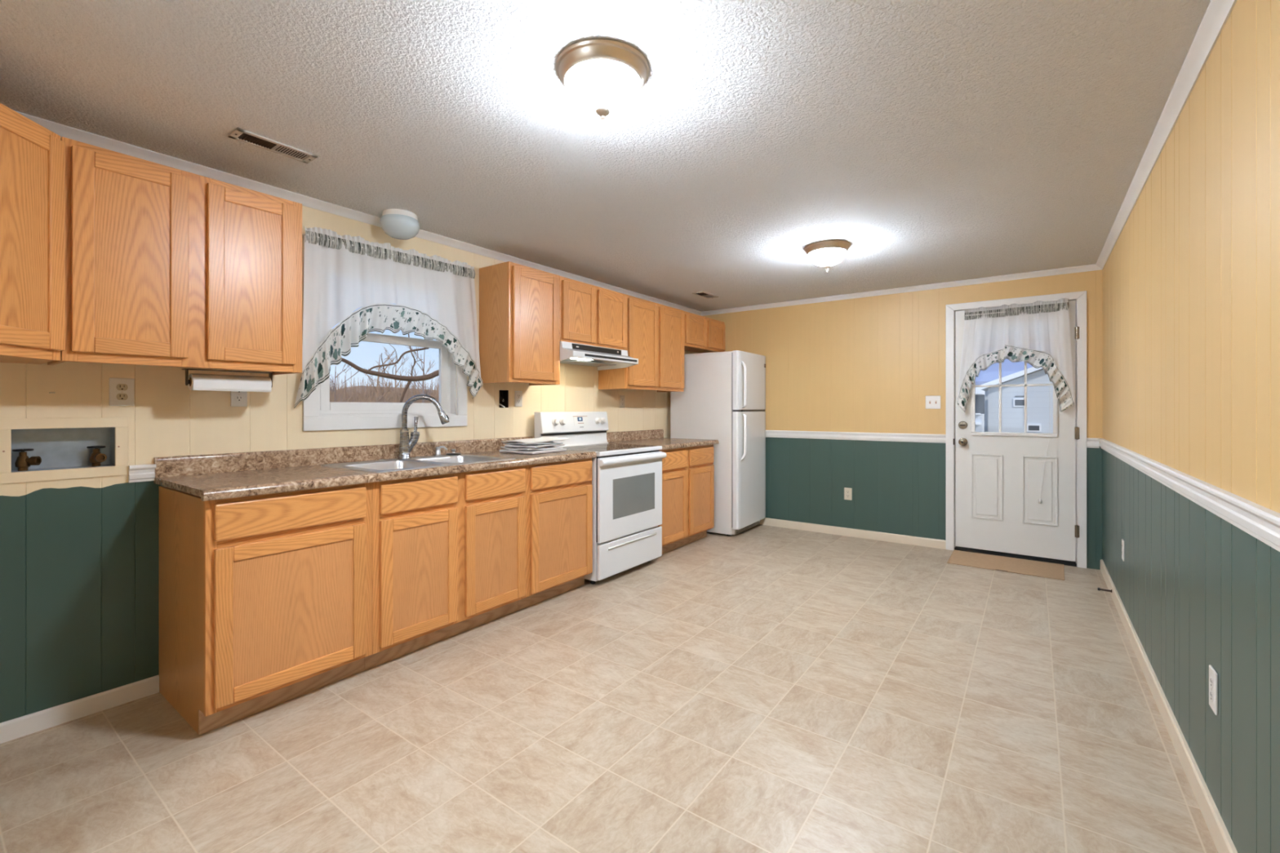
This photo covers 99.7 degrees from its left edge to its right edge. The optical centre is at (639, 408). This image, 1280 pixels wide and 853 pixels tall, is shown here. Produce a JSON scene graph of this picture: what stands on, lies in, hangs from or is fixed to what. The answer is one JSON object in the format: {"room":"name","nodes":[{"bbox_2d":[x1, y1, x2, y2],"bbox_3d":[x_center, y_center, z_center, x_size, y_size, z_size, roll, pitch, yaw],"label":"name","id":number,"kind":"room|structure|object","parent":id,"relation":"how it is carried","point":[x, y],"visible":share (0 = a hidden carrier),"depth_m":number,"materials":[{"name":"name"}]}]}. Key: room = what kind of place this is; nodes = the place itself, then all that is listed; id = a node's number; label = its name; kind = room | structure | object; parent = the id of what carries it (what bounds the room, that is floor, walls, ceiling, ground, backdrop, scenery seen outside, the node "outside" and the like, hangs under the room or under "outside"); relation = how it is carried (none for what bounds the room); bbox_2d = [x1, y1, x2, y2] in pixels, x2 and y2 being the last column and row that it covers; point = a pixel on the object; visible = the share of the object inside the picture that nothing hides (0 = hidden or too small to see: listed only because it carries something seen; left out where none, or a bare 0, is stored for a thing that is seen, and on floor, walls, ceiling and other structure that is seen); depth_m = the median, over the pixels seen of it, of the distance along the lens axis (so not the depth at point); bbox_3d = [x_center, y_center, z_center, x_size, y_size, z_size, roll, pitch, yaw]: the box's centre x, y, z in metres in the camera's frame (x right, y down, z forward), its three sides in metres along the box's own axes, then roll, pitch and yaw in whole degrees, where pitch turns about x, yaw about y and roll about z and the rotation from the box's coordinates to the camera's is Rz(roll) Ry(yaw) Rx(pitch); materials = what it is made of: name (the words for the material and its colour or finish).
{"room":"kitchen","nodes":[
{"label":"kitchen","id":0,"kind":"room"},
{"bbox_2d":[0,205,699,723],"bbox_3d":[-1.765,0.063,2.704,0.002,2.286,8.294,0,0,36],"label":"wall","id":1,"kind":"structure","parent":0,"point":[79,557],"depth_m":2.21,"materials":[{"name":"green paint"}]},
{"bbox_2d":[0,102,64,364],"bbox_3d":[-2.184,-0.554,1.616,0.626,0.776,0.631,0,0,36],"label":"upper cabinet","id":2,"kind":"object","parent":1,"relation":"attached to","point":[32,155],"visible":1,"depth_m":1.75,"materials":[{"name":"brown wood"}]},
{"bbox_2d":[0,417,128,484],"bbox_3d":[-2.250,0.154,2.107,0.098,0.237,0.356,0,0,36],"label":"washer supply box","id":3,"kind":"object","parent":1,"relation":"attached to","point":[61,444],"visible":1,"depth_m":2.12,"materials":[{"name":"metal"}]},
{"bbox_2d":[12,448,41,471],"bbox_3d":[-2.307,0.192,2.027,0.072,0.081,0.056,0,0,-19],"label":"water valve","id":4,"kind":"object","parent":3,"relation":"in","point":[23,462],"visible":1,"depth_m":2.02,"materials":[{"name":"gold metal"}]},
{"bbox_2d":[86,445,106,466],"bbox_3d":[-2.192,0.192,2.179,0.072,0.081,0.056,0,0,26],"label":"water valve","id":5,"kind":"object","parent":3,"relation":"in","point":[96,458],"visible":1,"depth_m":2.17,"materials":[{"name":"gold metal"}]},
{"bbox_2d":[0,675,159,743],"bbox_3d":[-3.126,1.171,0.824,0.013,0.070,3.652,0,0,36],"label":"baseboard","id":6,"kind":"structure","parent":1,"relation":"attached to","point":[31,723],"depth_m":2.10,"materials":[{"name":"white paint"}]},
{"bbox_2d":[109,377,134,405],"bbox_3d":[-2.120,-0.069,2.209,0.008,0.114,0.076,0,0,36],"label":"wall outlet","id":7,"kind":"object","parent":1,"relation":"attached to","point":[122,390],"visible":1,"depth_m":2.21,"materials":[{"name":"white plastic"}]},
{"bbox_2d":[116,393,128,399],"bbox_3d":[-2.119,-0.049,2.208,0.003,0.027,0.034,0,0,36],"label":"receptacle","id":8,"kind":"object","parent":7,"relation":"attached to","point":[119,396],"depth_m":2.21,"materials":[{"name":"beige plastic"}]},
{"bbox_2d":[116,383,128,390],"bbox_3d":[-2.119,-0.088,2.208,0.003,0.027,0.034,0,0,36],"label":"receptacle","id":9,"kind":"object","parent":7,"relation":"attached to","point":[119,386],"depth_m":2.21,"materials":[{"name":"beige plastic"}]},
{"bbox_2d":[128,463,155,482],"bbox_3d":[-2.078,0.269,2.253,0.024,0.070,0.083,0,0,36],"label":"trim","id":10,"kind":"structure","parent":1,"relation":"attached to","point":[140,473],"depth_m":2.25,"materials":[{"name":"white paint"}]},
{"bbox_2d":[47,136,302,375],"bbox_3d":[-1.889,-0.554,2.255,0.323,0.776,0.760,0,0,36],"label":"upper cabinet","id":11,"kind":"object","parent":1,"relation":"attached to","point":[165,265],"visible":0.98,"depth_m":2.10,"materials":[{"name":"brown wood"}]},
{"bbox_2d":[182,368,275,386],"bbox_3d":[-1.785,-0.131,2.353,0.050,0.069,0.322,0,0,36],"label":"paper towel holder","id":12,"kind":"object","parent":11,"relation":"attached to","point":[270,374],"visible":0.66,"depth_m":2.31,"materials":[{"name":"brown metal"}]},
{"bbox_2d":[187,373,271,391],"bbox_3d":[-1.783,-0.112,2.354,0.070,0.070,0.284,0,0,36],"label":"paper towel roll","id":13,"kind":"object","parent":12,"relation":"hanging from","point":[205,382],"visible":0.98,"depth_m":2.32,"materials":[{"name":"white paper"}]},
{"bbox_2d":[230,391,247,406],"bbox_3d":[-1.883,-0.068,2.534,0.008,0.115,0.066,0,0,36],"label":"wall outlet","id":14,"kind":"object","parent":1,"relation":"attached to","point":[237,398],"visible":0.71,"depth_m":2.53,"materials":[{"name":"white plastic"}]},
{"bbox_2d":[235,395,243,401],"bbox_3d":[-1.882,-0.048,2.533,0.003,0.027,0.034,0,0,36],"label":"receptacle","id":15,"kind":"object","parent":14,"relation":"attached to","point":[237,398],"depth_m":2.53,"materials":[{"name":"white plastic"}]},
{"bbox_2d":[153,436,533,477],"bbox_3d":[-1.429,0.249,3.147,0.019,0.086,2.132,0,0,36],"label":"backsplash","id":16,"kind":"structure","parent":1,"relation":"attached to","point":[167,466],"depth_m":2.73,"materials":[{"name":"laminate"}]},
{"bbox_2d":[13,110,701,315],"bbox_3d":[-1.748,-1.060,2.692,0.040,0.040,8.294,0,0,36],"label":"trim","id":17,"kind":"structure","parent":1,"relation":"attached to","point":[64,131],"depth_m":2.66,"materials":[{"name":"white paint"}]},
{"bbox_2d":[302,235,466,431],"bbox_3d":[-1.482,-0.386,3.188,0.147,0.999,0.984,0,0,36],"label":"window","id":18,"kind":"structure","parent":1,"relation":"in","point":[319,413],"depth_m":3.15,"materials":[{"name":"white paint"}]},
{"bbox_2d":[293,226,482,408],"bbox_3d":[-1.385,-0.473,3.141,0.088,0.948,1.136,0,0,36],"label":"window curtain","id":19,"kind":"object","parent":1,"relation":"hanging from","point":[344,274],"visible":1,"depth_m":3.01,"materials":[{"name":"fabric"}]},
{"bbox_2d":[499,390,508,407],"bbox_3d":[-0.985,-0.070,3.825,0.061,0.127,0.084,0,0,36],"label":"electrical box","id":20,"kind":"object","parent":1,"relation":"attached to","point":[504,394],"visible":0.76,"depth_m":3.86,"materials":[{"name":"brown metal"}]},
{"bbox_2d":[514,391,522,406],"bbox_3d":[-0.880,-0.073,3.912,0.008,0.115,0.070,0,0,36],"label":"wall outlet","id":21,"kind":"object","parent":1,"relation":"attached to","point":[517,394],"visible":1,"depth_m":3.91,"materials":[{"name":"white plastic"}]},
{"bbox_2d":[479,261,559,385],"bbox_3d":[-0.818,-0.559,3.725,0.323,0.774,0.460,0,0,36],"label":"upper cabinet","id":22,"kind":"object","parent":1,"relation":"attached to","point":[519,304],"visible":0.99,"depth_m":3.57,"materials":[{"name":"brown wood"}]},
{"bbox_2d":[560,275,626,350],"bbox_3d":[-0.455,-0.713,4.225,0.323,0.462,0.773,0,0,36],"label":"upper cabinet","id":23,"kind":"object","parent":1,"relation":"attached to","point":[590,314],"visible":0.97,"depth_m":4.07,"materials":[{"name":"brown wood"}]},
{"bbox_2d":[560,341,638,370],"bbox_3d":[-0.411,-0.404,4.193,0.428,0.151,0.769,0,0,36],"label":"range hood","id":24,"kind":"object","parent":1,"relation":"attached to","point":[602,357],"visible":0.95,"depth_m":4.12,"materials":[{"name":"white metal"}]},
{"bbox_2d":[619,395,624,408],"bbox_3d":[-0.161,-0.065,4.899,0.008,0.115,0.070,0,0,36],"label":"wall outlet","id":25,"kind":"object","parent":1,"relation":"attached to","point":[621,397],"visible":1,"depth_m":4.89,"materials":[{"name":"beige plastic"}]},
{"bbox_2d":[606,429,663,442],"bbox_3d":[-0.060,0.249,5.027,0.019,0.086,0.982,0,0,36],"label":"backsplash","id":26,"kind":"structure","parent":1,"relation":"attached to","point":[655,433],"depth_m":5.02,"materials":[{"name":"laminate"}]},
{"bbox_2d":[598,294,684,391],"bbox_3d":[0.040,-0.555,4.904,0.323,0.778,0.905,0,0,36],"label":"upper cabinet","id":27,"kind":"object","parent":1,"relation":"attached to","point":[655,331],"visible":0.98,"depth_m":4.74,"materials":[{"name":"brown wood"}]},
{"bbox_2d":[684,311,724,353],"bbox_3d":[0.556,-0.775,5.613,0.323,0.333,0.847,0,0,36],"label":"upper cabinet","id":28,"kind":"object","parent":1,"relation":"attached to","point":[702,334],"visible":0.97,"depth_m":5.49,"materials":[{"name":"brown wood"}]},
{"bbox_2d":[0,0,1210,311],"bbox_3d":[-0.375,-1.120,1.692,3.678,0.080,8.534,0,0,36],"label":"ceiling","id":29,"kind":"structure","parent":0,"point":[942,140],"depth_m":2.00,"materials":[{"name":"white paint"}]},
{"bbox_2d":[227,127,318,163],"bbox_3d":[-1.500,-1.075,2.215,0.105,0.008,0.290,0,0,36],"label":"ceiling vent","id":30,"kind":"object","parent":29,"relation":"in","point":[238,134],"visible":1,"depth_m":2.20,"materials":[{"name":"metal"}]},
{"bbox_2d":[380,208,419,239],"bbox_3d":[-1.333,-1.014,2.999,0.202,0.131,0.202,0,0,36],"label":"ceiling lamp","id":31,"kind":"object","parent":29,"relation":"attached to","point":[397,224],"visible":1,"depth_m":2.93,"materials":[{"name":"white glass"}]},
{"bbox_2d":[555,37,648,122],"bbox_3d":[-0.118,-0.995,1.716,0.296,0.169,0.296,0,0,36],"label":"ceiling lamp","id":32,"kind":"object","parent":29,"relation":"attached to","point":[602,77],"visible":1,"depth_m":1.64,"materials":[{"name":"white glass"}]},
{"bbox_2d":[692,291,718,298],"bbox_3d":[0.620,-1.075,5.103,0.120,0.008,0.300,0,0,36],"label":"ceiling vent","id":33,"kind":"object","parent":29,"relation":"in","point":[703,294],"visible":1,"depth_m":5.09,"materials":[{"name":"metal"}]},
{"bbox_2d":[804,239,850,271],"bbox_3d":[1.244,-0.995,3.588,0.296,0.169,0.296,0,0,36],"label":"ceiling lamp","id":34,"kind":"object","parent":29,"relation":"attached to","point":[825,253],"visible":1,"depth_m":3.50,"materials":[{"name":"white glass"}]},
{"bbox_2d":[0,524,1217,852],"bbox_3d":[-0.369,1.236,1.700,3.638,0.060,8.514,0,0,36],"label":"floor","id":35,"kind":"structure","parent":0,"point":[758,688],"depth_m":1.97,"materials":[{"name":"tile"}]},
{"bbox_2d":[159,482,372,735],"bbox_3d":[-1.625,0.767,2.367,0.618,0.878,0.610,0,0,36],"label":"base cabinet","id":36,"kind":"object","parent":35,"relation":"on","point":[265,601],"visible":0.96,"depth_m":2.14,"materials":[{"name":"brown wood"}]},
{"bbox_2d":[364,465,525,670],"bbox_3d":[-1.176,0.767,2.984,0.618,0.878,0.915,0,0,36],"label":"base cabinet","id":37,"kind":"object","parent":35,"relation":"on","point":[449,550],"visible":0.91,"depth_m":2.73,"materials":[{"name":"brown wood"}]},
{"bbox_2d":[153,436,596,501],"bbox_3d":[-1.178,0.267,2.965,0.639,0.122,2.132,0,0,36],"label":"countertop","id":38,"kind":"structure","parent":37,"relation":"on","point":[211,477],"depth_m":2.51,"materials":[{"name":"laminate"}]},
{"bbox_2d":[320,453,515,472],"bbox_3d":[-1.175,0.375,2.940,0.566,0.192,0.836,0,0,36],"label":"sink","id":39,"kind":"object","parent":38,"relation":"in","point":[418,462],"visible":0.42,"depth_m":2.95,"materials":[{"name":"silver metal"}]},
{"bbox_2d":[433,445,447,456],"bbox_3d":[-1.214,0.256,3.282,0.077,0.061,0.048,0,0,-32],"label":"soap dispenser","id":40,"kind":"object","parent":39,"relation":"on","point":[437,452],"visible":1,"depth_m":3.26,"materials":[{"name":"silver metal"}]},
{"bbox_2d":[445,448,461,455],"bbox_3d":[-1.163,0.269,3.364,0.092,0.036,0.092,0,0,36],"label":"stopper","id":41,"kind":"object","parent":39,"relation":"on","point":[453,451],"visible":1,"depth_m":3.34,"materials":[{"name":"silver metal"}]},
{"bbox_2d":[397,394,448,458],"bbox_3d":[-1.252,0.101,3.135,0.286,0.370,0.100,0,0,-9],"label":"faucet","id":42,"kind":"object","parent":38,"relation":"on","point":[406,445],"visible":1,"depth_m":3.10,"materials":[{"name":"grey metal"}]},
{"bbox_2d":[499,448,566,453],"bbox_3d":[-0.717,0.280,3.636,0.304,0.016,0.334,0,0,33],"label":"booklet","id":43,"kind":"object","parent":38,"relation":"on","point":[522,451],"visible":0.64,"depth_m":3.52,"materials":[{"name":"paper"}]},
{"bbox_2d":[500,446,563,450],"bbox_3d":[-0.727,0.262,3.636,0.288,0.018,0.304,0,0,40],"label":"booklet","id":44,"kind":"object","parent":43,"relation":"on","point":[503,447],"visible":0.66,"depth_m":3.57,"materials":[{"name":"paper"}]},
{"bbox_2d":[504,443,564,448],"bbox_3d":[-0.707,0.246,3.647,0.264,0.020,0.314,0,0,29],"label":"booklet","id":45,"kind":"object","parent":44,"relation":"on","point":[537,446],"visible":0.71,"depth_m":3.55,"materials":[{"name":"paper"}]},
{"bbox_2d":[502,441,562,444],"bbox_3d":[-0.723,0.230,3.653,0.304,0.016,0.268,0,0,-45],"label":"booklet","id":46,"kind":"object","parent":45,"relation":"on","point":[508,442],"visible":0.59,"depth_m":3.60,"materials":[{"name":"paper"}]},
{"bbox_2d":[501,436,570,444],"bbox_3d":[-0.707,0.213,3.684,0.280,0.023,0.374,0,0,38],"label":"booklet","id":47,"kind":"object","parent":46,"relation":"on","point":[543,439],"visible":1,"depth_m":3.69,"materials":[{"name":"paper"}]},
{"bbox_2d":[518,457,592,610],"bbox_3d":[-0.732,0.767,3.593,0.618,0.878,0.589,0,0,36],"label":"base cabinet","id":48,"kind":"object","parent":35,"relation":"on","point":[559,495],"visible":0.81,"depth_m":3.38,"materials":[{"name":"brown wood"}]},
{"bbox_2d":[534,411,666,584],"bbox_3d":[-0.289,0.615,4.111,0.670,1.182,0.774,0,0,36],"label":"stove","id":49,"kind":"object","parent":35,"relation":"on","point":[627,480],"visible":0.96,"depth_m":3.95,"materials":[{"name":"white metal"}]},
{"bbox_2d":[563,443,662,456],"bbox_3d":[-0.303,0.306,4.121,0.634,0.033,0.762,0,0,36],"label":"cooktop","id":50,"kind":"object","parent":49,"relation":"in","point":[601,449],"depth_m":4.02,"materials":[{"name":"white metal"}]},
{"bbox_2d":[657,444,714,554],"bbox_3d":[0.175,0.767,4.839,0.618,0.878,0.950,0,0,36],"label":"base cabinet","id":51,"kind":"object","parent":35,"relation":"on","point":[687,473],"visible":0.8,"depth_m":4.68,"materials":[{"name":"brown wood"}]},
{"bbox_2d":[606,429,719,450],"bbox_3d":[0.191,0.267,4.845,0.639,0.122,0.982,0,0,36],"label":"countertop","id":52,"kind":"structure","parent":51,"relation":"on","point":[655,437],"depth_m":4.85,"materials":[{"name":"laminate"}]},
{"bbox_2d":[670,350,765,536],"bbox_3d":[0.827,0.330,5.498,0.790,1.752,0.695,0,0,35],"label":"refrigerator","id":53,"kind":"object","parent":35,"relation":"on","point":[722,399],"visible":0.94,"depth_m":5.17,"materials":[{"name":"white metal"}]},
{"bbox_2d":[946,550,1064,580],"bbox_3d":[2.829,1.202,4.183,0.738,0.006,0.477,0,0,36],"label":"door mat","id":54,"kind":"object","parent":35,"relation":"on","point":[1018,566],"visible":1,"depth_m":4.16,"materials":[{"name":"beige fabric"}]},
{"bbox_2d":[702,269,1102,569],"bbox_3d":[2.066,0.063,5.045,3.438,2.286,0.001,0,0,36],"label":"wall","id":55,"kind":"structure","parent":0,"point":[870,364],"depth_m":5.00,"materials":[{"name":"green paint"}]},
{"bbox_2d":[844,487,852,500],"bbox_3d":[1.970,0.806,5.109,0.070,0.115,0.008,0,0,36],"label":"wall outlet","id":56,"kind":"object","parent":55,"relation":"attached to","point":[847,491],"visible":1,"depth_m":5.11,"materials":[{"name":"beige plastic"}]},
{"bbox_2d":[759,517,946,549],"bbox_3d":[1.648,1.168,5.340,2.414,0.076,0.013,0,0,36],"label":"baseboard","id":57,"kind":"structure","parent":55,"relation":"attached to","point":[888,537],"depth_m":5.05,"materials":[{"name":"white paint"}]},
{"bbox_2d":[765,430,946,443],"bbox_3d":[1.646,0.257,5.337,2.414,0.074,0.022,0,0,36],"label":"trim","id":58,"kind":"structure","parent":55,"relation":"attached to","point":[914,437],"depth_m":5.03,"materials":[{"name":"white paint"}]},
{"bbox_2d":[700,263,1101,315],"bbox_3d":[2.054,-1.060,5.028,3.438,0.040,0.040,0,0,36],"label":"trim","id":59,"kind":"structure","parent":55,"relation":"attached to","point":[1091,267],"depth_m":4.74,"materials":[{"name":"white paint"}]},
{"bbox_2d":[925,395,940,408],"bbox_3d":[2.544,-0.057,4.687,0.116,0.114,0.015,0,0,36],"label":"light switch","id":60,"kind":"object","parent":55,"relation":"attached to","point":[931,402],"visible":1,"depth_m":4.69,"materials":[{"name":"white plastic"}]},
{"bbox_2d":[946,290,1086,568],"bbox_3d":[3.021,0.157,4.383,0.933,2.098,0.186,0,0,36],"label":"door","id":61,"kind":"structure","parent":55,"relation":"in","point":[994,480],"depth_m":4.33,"materials":[{"name":"white paint"}]},
{"bbox_2d":[956,297,1074,412],"bbox_3d":[2.982,-0.407,4.322,0.775,0.885,0.078,0,0,36],"label":"door curtain","id":62,"kind":"object","parent":61,"relation":"hanging from","point":[993,335],"visible":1,"depth_m":4.28,"materials":[{"name":"fabric"}]},
{"bbox_2d":[1038,435,1049,503],"bbox_3d":[3.166,0.025,4.226,0.072,1.438,0.021,0,0,36],"label":"blind cord","id":63,"kind":"object","parent":61,"relation":"hanging from","point":[1039,500],"visible":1,"depth_m":4.23,"materials":[{"name":"white paint"}]},
{"bbox_2d":[1086,437,1099,448],"bbox_3d":[3.405,0.257,4.056,0.073,0.074,0.022,0,0,36],"label":"trim","id":64,"kind":"structure","parent":55,"relation":"attached to","point":[1091,442],"depth_m":4.05,"materials":[{"name":"white paint"}]},
{"bbox_2d":[975,359,1032,431],"bbox_3d":[18.476,-0.579,26.255,14.000,5.070,8.600,0,0,36],"label":"sky","id":65,"kind":"structure","parent":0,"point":[992,373],"depth_m":23.89,"materials":[{"name":"blue"}]},
{"bbox_2d":[1102,0,1279,852],"bbox_3d":[1.016,0.063,0.679,0.003,2.286,8.294,0,0,36],"label":"wall","id":66,"kind":"structure","parent":0,"point":[1191,277],"depth_m":1.57,"materials":[{"name":"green paint"}]},
{"bbox_2d":[1097,587,1111,592],"bbox_3d":[2.976,1.161,3.456,0.071,0.022,0.022,0,0,36],"label":"door stop","id":67,"kind":"object","parent":66,"relation":"attached to","point":[1098,588],"visible":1,"depth_m":3.46,"materials":[{"name":"brown metal"}]},
{"bbox_2d":[1121,538,1124,561],"bbox_3d":[2.763,0.808,3.088,0.008,0.115,0.070,0,0,36],"label":"wall outlet","id":68,"kind":"object","parent":66,"relation":"attached to","point":[1122,540],"visible":1,"depth_m":3.07,"materials":[{"name":"white plastic"}]},
{"bbox_2d":[1096,0,1236,269],"bbox_3d":[0.999,-1.060,0.692,0.040,0.040,8.294,0,0,36],"label":"trim","id":69,"kind":"structure","parent":66,"relation":"attached to","point":[1217,13],"depth_m":1.86,"materials":[{"name":"white paint"}]},
{"bbox_2d":[1100,559,1237,852],"bbox_3d":[1.009,1.166,0.684,0.013,0.080,8.294,0,0,36],"label":"baseboard","id":70,"kind":"structure","parent":66,"relation":"attached to","point":[1220,834],"depth_m":1.88,"materials":[{"name":"white paint"}]},
{"bbox_2d":[1098,438,1279,551],"bbox_3d":[1.006,0.257,0.686,0.022,0.074,8.294,0,0,36],"label":"trim","id":71,"kind":"structure","parent":66,"relation":"attached to","point":[1261,522],"depth_m":1.49,"materials":[{"name":"white paint"}]},
{"bbox_2d":[1208,664,1217,715],"bbox_3d":[1.639,0.803,1.543,0.008,0.118,0.070,0,0,36],"label":"wall outlet","id":72,"kind":"object","parent":66,"relation":"attached to","point":[1213,676],"visible":1,"depth_m":1.53,"materials":[{"name":"white plastic"}]},
{"bbox_2d":[1209,689,1213,702],"bbox_3d":[1.637,0.823,1.544,0.003,0.027,0.034,0,0,36],"label":"receptacle","id":73,"kind":"object","parent":72,"relation":"attached to","point":[1211,691],"depth_m":1.54,"materials":[{"name":"white plastic"}]},
{"bbox_2d":[1209,676,1213,688],"bbox_3d":[1.637,0.784,1.544,0.003,0.027,0.034,0,0,36],"label":"receptacle","id":74,"kind":"object","parent":72,"relation":"attached to","point":[1211,677],"depth_m":1.54,"materials":[{"name":"white plastic"}]},
{"label":"outside","id":75,"kind":"structure","parent":0,"visible":0},
{"bbox_3d":[6.390,2.056,13.903,180.000,0.200,150.000,0,0,36],"label":"ground","id":76,"kind":"structure","parent":75,"visible":0},
{"bbox_2d":[329,363,355,402],"bbox_3d":[-10.261,0.177,18.090,1.023,3.564,1.588,0,0,36],"label":"bare tree","id":77,"kind":"object","parent":76,"relation":"on","point":[334,384],"visible":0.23,"depth_m":18.17,"materials":[{"name":"brown plant"}]},
{"bbox_2d":[364,349,401,402],"bbox_3d":[-7.849,0.054,16.320,1.213,3.810,1.365,0,0,36],"label":"bare tree","id":78,"kind":"object","parent":76,"relation":"on","point":[388,358],"visible":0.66,"depth_m":16.42,"materials":[{"name":"brown plant"}]},
{"bbox_2d":[329,371,439,403],"bbox_3d":[-14.595,0.218,27.623,12.474,3.484,31.289,0,0,-16],"label":"brush","id":79,"kind":"object","parent":76,"relation":"on","point":[371,397],"visible":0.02,"depth_m":23.59,"materials":[{"name":"brown plant"}]},
{"bbox_2d":[338,385,436,398],"bbox_3d":[-22.556,-0.183,52.297,12.000,4.279,78.000,0,0,36],"label":"wooded ridge","id":80,"kind":"object","parent":76,"relation":"on","point":[348,388],"visible":0.03,"depth_m":49.31,"materials":[{"name":"brown plant"}]},
{"bbox_2d":[341,333,439,402],"bbox_3d":[-4.020,-0.661,10.001,0.435,5.271,4.239,0,0,28],"label":"tree","id":81,"kind":"object","parent":76,"relation":"on","point":[420,378],"visible":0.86,"depth_m":9.51,"materials":[{"name":"brown plant"}]},
{"bbox_2d":[375,346,414,402],"bbox_3d":[-9.999,-0.297,21.856,1.250,4.510,1.769,0,0,36],"label":"bare tree","id":82,"kind":"object","parent":76,"relation":"on","point":[381,389],"visible":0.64,"depth_m":21.96,"materials":[{"name":"brown plant"}]},
{"bbox_2d":[404,345,439,403],"bbox_3d":[-7.469,-0.164,18.528,1.469,4.245,1.517,0,0,36],"label":"bare tree","id":83,"kind":"object","parent":76,"relation":"on","point":[417,355],"visible":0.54,"depth_m":18.60,"materials":[{"name":"brown plant"}]},
{"bbox_2d":[975,390,984,431],"bbox_3d":[12.269,0.638,20.384,1.183,2.636,1.600,0,0,36],"label":"porch","id":84,"kind":"object","parent":76,"relation":"on","point":[980,394],"visible":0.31,"depth_m":20.35,"materials":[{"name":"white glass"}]},
{"bbox_2d":[975,366,1053,433],"bbox_3d":[17.466,-0.256,19.537,9.326,4.425,2.850,0,0,36],"label":"house","id":85,"kind":"structure","parent":76,"relation":"on","point":[1039,398],"depth_m":20.38,"materials":[{"name":"white"}]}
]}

